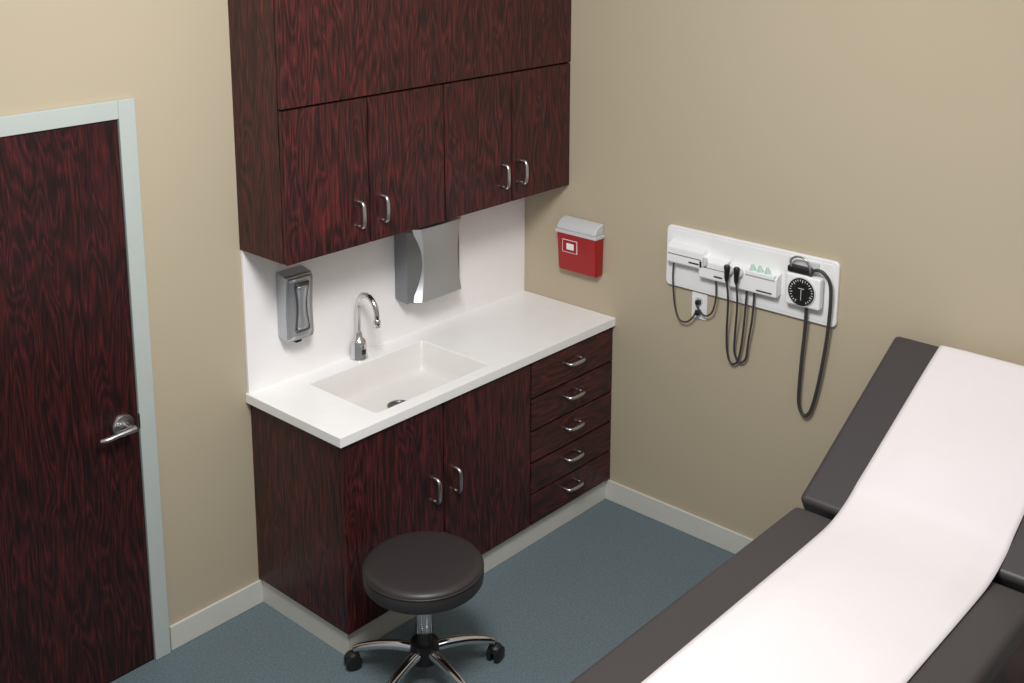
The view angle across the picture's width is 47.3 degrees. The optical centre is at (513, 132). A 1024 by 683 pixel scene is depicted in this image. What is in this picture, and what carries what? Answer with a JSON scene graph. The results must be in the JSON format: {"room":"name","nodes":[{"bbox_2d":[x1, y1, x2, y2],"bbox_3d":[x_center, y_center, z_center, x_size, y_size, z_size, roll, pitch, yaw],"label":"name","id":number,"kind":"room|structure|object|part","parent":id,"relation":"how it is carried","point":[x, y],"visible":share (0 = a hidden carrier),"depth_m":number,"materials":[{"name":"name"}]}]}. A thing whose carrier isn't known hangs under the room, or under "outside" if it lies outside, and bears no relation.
{"room":"medical exam room","nodes":[
{"label":"medical exam room","id":0,"kind":"room"},
{"bbox_2d":[0,0,259,625],"bbox_3d":[-1.699,0.408,3.696,0.100,3.300,5.300,10,16,41],"label":"wall","id":1,"kind":"structure","parent":0,"point":[172,57],"depth_m":4.21,"materials":[{"name":"beige paint"}]},
{"bbox_2d":[0,100,118,136],"bbox_3d":[-1.632,-0.010,3.595,0.018,0.064,0.899,10,16,41],"label":"door frame","id":2,"kind":"structure","parent":1,"relation":"in","point":[42,120],"depth_m":3.76,"materials":[{"name":"grey paint"}]},
{"bbox_2d":[0,120,153,682],"bbox_3d":[-1.637,1.020,3.813,0.008,2.037,0.893,10,16,41],"label":"door","id":3,"kind":"structure","parent":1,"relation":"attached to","point":[75,596],"depth_m":3.93,"materials":[{"name":"brown wood"}]},
{"bbox_2d":[112,413,133,437],"bbox_3d":[-1.353,1.031,4.089,0.056,0.084,0.084,10,16,41],"label":"rosette","id":4,"kind":"object","parent":3,"relation":"attached to","point":[123,421],"visible":0.76,"depth_m":4.08,"materials":[{"name":"silver metal"}]},
{"bbox_2d":[100,425,137,443],"bbox_3d":[-1.366,1.043,4.039,0.031,0.027,0.131,11,16,43],"label":"lever","id":5,"kind":"object","parent":4,"relation":"attached to","point":[127,431],"visible":1,"depth_m":4.03,"materials":[{"name":"silver metal"}]},
{"bbox_2d":[0,119,153,682],"bbox_3d":[-1.638,1.023,3.815,0.004,2.048,0.899,10,16,41],"label":"shadow gap","id":6,"kind":"object","parent":1,"relation":"attached to","point":[116,119],"visible":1,"depth_m":4.16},
{"bbox_2d":[117,98,170,659],"bbox_3d":[-1.312,0.920,4.154,0.018,2.112,0.063,10,16,41],"label":"frame","id":7,"kind":"object","parent":1,"relation":"attached to","point":[126,123],"visible":1,"depth_m":4.13,"materials":[{"name":"grey paint"}]},
{"bbox_2d":[169,579,262,649],"bbox_3d":[-1.148,1.867,4.543,0.012,0.100,0.425,10,16,41],"label":"baseboard","id":8,"kind":"structure","parent":1,"relation":"attached to","point":[204,620],"depth_m":4.53,"materials":[{"name":"white plastic"}]},
{"bbox_2d":[240,198,524,393],"bbox_3d":[-0.488,0.603,5.026,0.014,0.580,1.600,10,16,41],"label":"backsplash","id":9,"kind":"structure","parent":1,"relation":"attached to","point":[492,239],"depth_m":4.86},
{"bbox_2d":[276,265,313,342],"bbox_3d":[-0.846,0.679,4.561,0.085,0.294,0.130,10,16,41],"label":"soap dispenser","id":10,"kind":"object","parent":9,"relation":"attached to","point":[294,285],"visible":1,"depth_m":4.53,"materials":[{"name":"silver metal"}]},
{"bbox_3d":[-0.821,0.676,4.540,0.020,0.178,0.057,10,16,41],"label":"push plate","id":11,"kind":"part","parent":10,"relation":"part of","materials":[{"name":"silver metal"}]},
{"bbox_2d":[394,216,460,303],"bbox_3d":[-0.360,0.521,5.054,0.118,0.388,0.317,10,16,41],"label":"paper towel dispenser","id":12,"kind":"object","parent":9,"relation":"attached to","point":[426,257],"visible":0.92,"depth_m":5.00,"materials":[{"name":"silver metal"}]},
{"bbox_2d":[228,0,570,265],"bbox_3d":[-0.371,-0.378,4.714,0.328,1.472,1.602,10,16,41],"label":"upper cabinet","id":13,"kind":"object","parent":1,"relation":"attached to","point":[357,122],"visible":1,"depth_m":4.46,"materials":[{"name":"brown wood"}]},
{"bbox_3d":[-0.690,0.173,4.293,0.019,0.564,0.392,10,16,41],"label":"door","id":14,"kind":"part","parent":13,"relation":"part of","materials":[{"name":"brown wood"}]},
{"bbox_3d":[-0.572,0.311,4.410,0.041,0.115,0.019,10,16,41],"label":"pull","id":15,"kind":"part","parent":13,"relation":"part of","materials":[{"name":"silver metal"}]},
{"bbox_3d":[-0.492,0.293,4.498,0.041,0.115,0.019,10,16,41],"label":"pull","id":16,"kind":"part","parent":13,"relation":"part of","materials":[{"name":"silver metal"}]},
{"bbox_3d":[-0.422,0.113,4.585,0.019,0.564,0.397,10,16,41],"label":"door","id":17,"kind":"part","parent":13,"relation":"part of","materials":[{"name":"brown wood"}]},
{"bbox_3d":[-0.285,-0.642,4.582,0.019,0.902,1.600,10,16,41],"label":"fascia panel","id":18,"kind":"part","parent":13,"relation":"part of","materials":[{"name":"brown wood"}]},
{"bbox_3d":[-0.151,0.052,4.880,0.019,0.564,0.401,10,16,41],"label":"door","id":19,"kind":"part","parent":13,"relation":"part of","materials":[{"name":"brown wood"}]},
{"bbox_3d":[-0.031,0.189,5.000,0.041,0.115,0.019,10,16,41],"label":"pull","id":20,"kind":"part","parent":13,"relation":"part of","materials":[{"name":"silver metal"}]},
{"bbox_3d":[0.047,0.171,5.085,0.041,0.115,0.019,10,16,41],"label":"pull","id":21,"kind":"part","parent":13,"relation":"part of","materials":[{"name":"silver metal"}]},
{"bbox_3d":[0.117,-0.009,5.171,0.019,0.564,0.388,10,16,41],"label":"door","id":22,"kind":"part","parent":13,"relation":"part of","materials":[{"name":"brown wood"}]},
{"bbox_2d":[111,499,734,682],"bbox_3d":[0.232,2.428,2.341,5.300,0.100,5.300,10,16,41],"label":"floor","id":23,"kind":"structure","parent":0,"point":[560,604],"depth_m":4.59,"materials":[{"name":"blue carpet"}]},
{"bbox_2d":[344,531,504,682],"bbox_3d":[-0.317,1.751,4.174,0.584,0.478,0.590,10,16,41],"label":"stool","id":24,"kind":"object","parent":23,"relation":"on","point":[421,574],"visible":1,"depth_m":4.13,"materials":[{"name":"black leather"}]},
{"bbox_2d":[346,650,359,662],"bbox_3d":[-0.591,1.916,4.293,0.054,0.030,0.054,10,16,41],"label":"hood","id":25,"kind":"object","parent":24,"relation":"attached to","point":[352,656],"depth_m":4.28,"materials":[{"name":"black plastic"}]},
{"bbox_3d":[-0.471,1.871,4.255,0.246,0.077,0.041,3,12,13],"label":"leg","id":26,"kind":"part","parent":24,"relation":"part of","materials":[{"name":"silver metal"}]},
{"bbox_3d":[-0.401,1.905,4.094,0.041,0.077,0.246,7,14,30],"label":"leg","id":27,"kind":"part","parent":24,"relation":"part of","materials":[{"name":"silver metal"}]},
{"bbox_3d":[-0.322,1.554,4.154,0.432,0.083,0.432,10,16,41],"label":"seat","id":28,"kind":"part","parent":24,"relation":"part of","materials":[{"name":"black leather"}]},
{"bbox_3d":[-0.222,1.902,4.109,0.041,0.077,0.246,-10,15,-40],"label":"leg","id":29,"kind":"part","parent":24,"relation":"part of","materials":[{"name":"silver metal"}]},
{"bbox_3d":[-0.181,1.867,4.280,0.246,0.077,0.041,-5,13,-22],"label":"leg","id":30,"kind":"part","parent":24,"relation":"part of","materials":[{"name":"silver metal"}]},
{"bbox_2d":[489,642,501,654],"bbox_3d":[-0.068,1.908,4.338,0.054,0.030,0.054,10,16,41],"label":"hood","id":31,"kind":"object","parent":24,"relation":"attached to","point":[495,648],"depth_m":4.32,"materials":[{"name":"black plastic"}]},
{"bbox_2d":[251,328,612,654],"bbox_3d":[-0.269,1.385,4.995,0.595,0.862,1.591,10,16,41],"label":"base cabinet","id":32,"kind":"object","parent":23,"relation":"on","point":[499,465],"visible":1,"depth_m":4.58,"materials":[{"name":"brown wood"}]},
{"bbox_3d":[-0.817,1.446,4.432,0.531,0.754,0.018,10,16,41],"label":"panel","id":33,"kind":"part","parent":32,"relation":"part of","materials":[{"name":"brown wood"}]},
{"bbox_3d":[-0.450,1.452,4.428,0.019,0.745,0.500,10,16,41],"label":"door","id":34,"kind":"part","parent":32,"relation":"part of","materials":[{"name":"brown wood"}]},
{"bbox_2d":[246,290,615,447],"bbox_3d":[-0.286,0.992,4.915,0.565,0.144,1.608,10,16,41],"label":"countertop","id":35,"kind":"structure","parent":32,"relation":"on","point":[343,402],"depth_m":4.87,"materials":[{"name":"white stone"}]},
{"bbox_2d":[350,292,380,360],"bbox_3d":[-0.607,0.794,4.785,0.170,0.295,0.076,10,16,41],"label":"gooseneck faucet","id":36,"kind":"object","parent":35,"relation":"on","point":[358,343],"visible":1,"depth_m":4.80,"materials":[{"name":"silver metal"}]},
{"bbox_3d":[-0.598,0.744,4.766,0.141,0.189,0.023,10,16,41],"label":"spout","id":37,"kind":"part","parent":36,"relation":"part of","materials":[{"name":"silver metal"}]},
{"bbox_2d":[310,342,487,412],"bbox_3d":[-0.453,1.036,4.698,0.397,0.134,0.611,10,16,41],"label":"sink basin","id":38,"kind":"object","parent":35,"relation":"in","point":[386,381],"depth_m":4.85,"materials":[{"name":"white ceramic"}]},
{"bbox_3d":[-0.296,1.395,4.546,0.041,0.115,0.019,10,16,41],"label":"door pull","id":39,"kind":"part","parent":32,"relation":"part of","materials":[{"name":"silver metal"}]},
{"bbox_3d":[-0.219,1.378,4.630,0.041,0.115,0.019,10,16,41],"label":"door pull","id":40,"kind":"part","parent":32,"relation":"part of","materials":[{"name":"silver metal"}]},
{"bbox_3d":[-0.108,1.375,4.800,0.019,0.745,0.510,10,16,41],"label":"door","id":41,"kind":"part","parent":32,"relation":"part of","materials":[{"name":"brown wood"}]},
{"bbox_3d":[0.254,1.589,5.257,0.019,0.140,0.562,10,16,41],"label":"drawer","id":42,"kind":"part","parent":32,"relation":"part of","materials":[{"name":"brown wood"}]},
{"bbox_3d":[0.255,1.446,5.227,0.019,0.139,0.562,10,16,41],"label":"drawer","id":43,"kind":"part","parent":32,"relation":"part of","materials":[{"name":"brown wood"}]},
{"bbox_3d":[0.255,1.302,5.198,0.019,0.140,0.562,10,16,41],"label":"drawer","id":44,"kind":"part","parent":32,"relation":"part of","materials":[{"name":"brown wood"}]},
{"bbox_3d":[0.255,1.157,5.168,0.019,0.142,0.562,10,16,41],"label":"drawer","id":45,"kind":"part","parent":32,"relation":"part of","materials":[{"name":"brown wood"}]},
{"bbox_3d":[0.255,1.005,5.136,0.019,0.156,0.562,10,16,41],"label":"drawer","id":46,"kind":"part","parent":32,"relation":"part of","materials":[{"name":"brown wood"}]},
{"bbox_3d":[0.274,1.582,5.233,0.041,0.019,0.115,10,16,41],"label":"drawer pull","id":47,"kind":"part","parent":32,"relation":"part of","materials":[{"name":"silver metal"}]},
{"bbox_3d":[0.275,1.442,5.204,0.041,0.019,0.115,10,16,41],"label":"drawer pull","id":48,"kind":"part","parent":32,"relation":"part of","materials":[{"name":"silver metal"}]},
{"bbox_3d":[0.275,1.298,5.174,0.041,0.019,0.115,10,16,41],"label":"drawer pull","id":49,"kind":"part","parent":32,"relation":"part of","materials":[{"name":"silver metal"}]},
{"bbox_3d":[0.275,1.154,5.144,0.041,0.019,0.115,10,16,41],"label":"drawer pull","id":50,"kind":"part","parent":32,"relation":"part of","materials":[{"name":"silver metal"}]},
{"bbox_3d":[0.275,1.001,5.112,0.041,0.019,0.115,10,16,41],"label":"drawer pull","id":51,"kind":"part","parent":32,"relation":"part of","materials":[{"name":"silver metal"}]},
{"bbox_2d":[570,337,1023,682],"bbox_3d":[0.917,1.558,3.335,0.792,1.201,2.426,10,16,41],"label":"exam table","id":52,"kind":"object","parent":23,"relation":"on","point":[902,561],"visible":1,"depth_m":3.50,"materials":[{"name":"white paper"}]},
{"bbox_2d":[570,507,1023,682],"bbox_3d":[0.670,1.458,3.034,0.791,0.085,1.686,10,16,41],"label":"seat cushion","id":53,"kind":"object","parent":52,"relation":"on","point":[870,615],"depth_m":3.24,"materials":[{"name":"grey plastic"}]},
{"bbox_2d":[801,337,1023,593],"bbox_3d":[1.488,1.067,3.881,0.791,0.438,0.720,10,16,41],"label":"backrest cushion","id":54,"kind":"object","parent":52,"relation":"on","point":[931,450],"depth_m":3.86,"materials":[{"name":"grey plastic"}]},
{"bbox_3d":[1.470,1.747,3.464,0.017,0.540,0.555,10,16,41],"label":"drawer","id":55,"kind":"part","parent":52,"relation":"part of","materials":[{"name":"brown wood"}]},
{"bbox_2d":[524,0,1023,538],"bbox_3d":[2.010,0.379,3.856,5.200,3.300,0.100,10,16,41],"label":"wall","id":56,"kind":"structure","parent":0,"point":[883,140],"depth_m":4.67,"materials":[{"name":"beige paint"}]},
{"bbox_2d":[555,215,604,277],"bbox_3d":[0.299,0.520,5.337,0.239,0.245,0.068,10,16,41],"label":"sharps container","id":57,"kind":"object","parent":56,"relation":"attached to","point":[580,241],"visible":1,"depth_m":5.30,"materials":[{"name":"red plastic"}]},
{"bbox_2d":[557,215,603,236],"bbox_3d":[0.301,0.424,5.318,0.225,0.049,0.065,10,16,41],"label":"lid","id":58,"kind":"object","parent":57,"relation":"attached to","point":[571,226],"depth_m":5.30,"materials":[{"name":"grey plastic"}]},
{"bbox_2d":[605,479,753,553],"bbox_3d":[2.167,1.991,3.967,4.670,0.100,0.012,10,16,41],"label":"baseboard","id":59,"kind":"structure","parent":56,"relation":"attached to","point":[717,535],"depth_m":5.22,"materials":[{"name":"white plastic"}]},
{"bbox_2d":[692,291,707,320],"bbox_3d":[0.781,0.739,4.966,0.075,0.116,0.034,10,16,41],"label":"power outlet","id":60,"kind":"object","parent":56,"relation":"attached to","point":[699,299],"visible":1,"depth_m":4.96,"materials":[{"name":"white plastic"}]},
{"bbox_2d":[666,224,840,326],"bbox_3d":[0.958,0.575,4.780,0.796,0.268,0.018,10,16,41],"label":"backboard","id":61,"kind":"object","parent":56,"relation":"attached to","point":[835,264],"visible":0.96,"depth_m":4.70,"materials":[{"name":"white plastic"}]},
{"bbox_2d":[667,239,707,268],"bbox_3d":[0.731,0.514,4.933,0.179,0.090,0.043,10,16,41],"label":"module","id":62,"kind":"object","parent":61,"relation":"attached to","point":[686,249],"visible":0.92,"depth_m":4.92,"materials":[{"name":"white plastic"}]},
{"bbox_2d":[672,257,754,364],"bbox_3d":[0.819,0.741,4.881,0.401,0.452,0.077,10,16,41],"label":"cables","id":63,"kind":"object","parent":61,"relation":"attached to","point":[704,260],"visible":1,"depth_m":4.83,"materials":[{"name":"grey plastic"}]},
{"bbox_3d":[0.727,0.683,4.976,0.122,0.273,0.025,10,16,41],"label":"thermometer cord","id":64,"kind":"part","parent":63,"relation":"part of","materials":[{"name":"rubber"}]},
{"bbox_3d":[0.791,0.534,4.842,0.022,0.032,0.022,10,16,41],"label":"plug knob","id":65,"kind":"part","parent":63,"relation":"part of","materials":[{"name":"grey plastic"}]},
{"bbox_3d":[0.809,0.688,4.903,0.020,0.184,0.103,-11,16,-44],"label":"power cord","id":66,"kind":"part","parent":63,"relation":"part of","materials":[{"name":"rubber"}]},
{"bbox_3d":[0.911,0.783,4.829,0.092,0.391,0.075,1,12,7],"label":"instrument cord","id":67,"kind":"part","parent":63,"relation":"part of","materials":[{"name":"rubber"}]},
{"bbox_3d":[0.938,0.781,4.802,0.084,0.376,0.078,1,12,2],"label":"instrument cord","id":68,"kind":"part","parent":63,"relation":"part of","materials":[{"name":"rubber"}]},
{"bbox_2d":[699,254,730,282],"bbox_3d":[0.832,0.564,4.851,0.129,0.094,0.043,10,16,41],"label":"module","id":69,"kind":"object","parent":61,"relation":"attached to","point":[714,262],"visible":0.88,"depth_m":4.83,"materials":[{"name":"white plastic"}]},
{"bbox_2d":[669,229,834,322],"bbox_3d":[0.952,0.576,4.774,0.764,0.238,0.002,10,16,41],"label":"backboard inset","id":70,"kind":"object","parent":61,"relation":"attached to","point":[738,253],"depth_m":4.77},
{"bbox_2d":[728,262,781,297],"bbox_3d":[0.971,0.596,4.730,0.226,0.096,0.043,10,16,41],"label":"module","id":71,"kind":"object","parent":61,"relation":"attached to","point":[749,283],"visible":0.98,"depth_m":4.70,"materials":[{"name":"white plastic"}]},
{"bbox_2d":[739,268,743,277],"bbox_3d":[0.911,0.570,4.738,0.036,0.036,0.022,10,16,41],"label":"cradle","id":72,"kind":"object","parent":71,"relation":"attached to","point":[741,274],"visible":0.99,"depth_m":4.72,"materials":[{"name":"grey plastic"}]},
{"bbox_2d":[733,267,739,283],"bbox_3d":[0.900,0.578,4.726,0.028,0.070,0.028,10,16,41],"label":"plug","id":73,"kind":"object","parent":72,"relation":"attached to","point":[736,270],"visible":1,"depth_m":4.72,"materials":[{"name":"black plastic"}]},
{"bbox_2d":[745,269,776,280],"bbox_3d":[0.989,0.569,4.684,0.134,0.019,0.025,10,16,41],"label":"shelf","id":74,"kind":"object","parent":71,"relation":"attached to","point":[763,275],"visible":1,"depth_m":4.67,"materials":[{"name":"white plastic"}]},
{"bbox_2d":[750,264,755,270],"bbox_3d":[0.964,0.545,4.711,0.026,0.036,0.026,10,16,41],"label":"cone","id":75,"kind":"object","parent":74,"relation":"on","point":[752,268],"visible":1,"depth_m":4.70,"materials":[{"name":"green plastic"}]},
{"bbox_2d":[757,265,762,272],"bbox_3d":[0.988,0.550,4.690,0.026,0.036,0.026,10,16,41],"label":"cone","id":76,"kind":"object","parent":74,"relation":"on","point":[760,270],"visible":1,"depth_m":4.68,"materials":[{"name":"green plastic"}]},
{"bbox_2d":[764,267,770,274],"bbox_3d":[1.013,0.554,4.667,0.026,0.036,0.026,10,16,41],"label":"cone","id":77,"kind":"object","parent":74,"relation":"on","point":[767,271],"visible":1,"depth_m":4.66,"materials":[{"name":"green plastic"}]},
{"bbox_3d":[0.877,0.563,4.767,0.036,0.036,0.022,10,16,41],"label":"cradle","id":78,"kind":"object","parent":71,"relation":"attached to","visible":0},
{"bbox_2d":[724,264,730,281],"bbox_3d":[0.866,0.572,4.756,0.028,0.070,0.028,10,16,41],"label":"plug","id":79,"kind":"object","parent":78,"relation":"attached to","point":[727,267],"visible":1,"depth_m":4.75,"materials":[{"name":"black plastic"}]},
{"bbox_2d":[785,271,823,310],"bbox_3d":[1.135,0.617,4.573,0.151,0.130,0.036,10,16,41],"label":"gauge case","id":80,"kind":"object","parent":61,"relation":"attached to","point":[818,283],"visible":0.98,"depth_m":4.53,"materials":[{"name":"white plastic"}]},
{"bbox_2d":[787,263,812,275],"bbox_3d":[1.124,0.535,4.578,0.100,0.026,0.040,10,16,41],"label":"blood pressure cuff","id":81,"kind":"object","parent":80,"relation":"attached to","point":[804,270],"visible":0.94,"depth_m":4.56,"materials":[{"name":"black plastic"}]},
{"bbox_2d":[790,256,810,272],"bbox_3d":[1.119,0.514,4.557,0.094,0.071,0.019,10,16,41],"label":"hook","id":82,"kind":"object","parent":81,"relation":"attached to","point":[793,257],"visible":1,"depth_m":4.54,"materials":[{"name":"silver metal"}]},
{"bbox_2d":[788,278,813,305],"bbox_3d":[1.121,0.620,4.558,0.112,0.112,0.006,10,16,41],"label":"dial","id":83,"kind":"object","parent":80,"relation":"attached to","point":[806,293],"depth_m":4.56,"materials":[{"name":"black plastic"}]},
{"bbox_2d":[788,277,815,306],"bbox_3d":[1.121,0.620,4.558,0.120,0.120,0.006,10,16,41],"label":"ring","id":84,"kind":"object","parent":80,"relation":"attached to","point":[795,277],"depth_m":4.54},
{"bbox_2d":[797,269,832,416],"bbox_3d":[1.176,0.834,4.587,0.138,0.640,0.050,10,16,41],"label":"hose","id":85,"kind":"object","parent":80,"relation":"attached to","point":[813,271],"visible":1,"depth_m":4.60,"materials":[{"name":"rubber"}]},
{"bbox_2d":[789,257,819,276],"bbox_3d":[1.138,0.579,4.595,0.130,0.165,0.011,10,16,41],"label":"bracket","id":86,"kind":"object","parent":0,"point":[814,265],"depth_m":4.57,"materials":[{"name":"plastic"}]}
]}

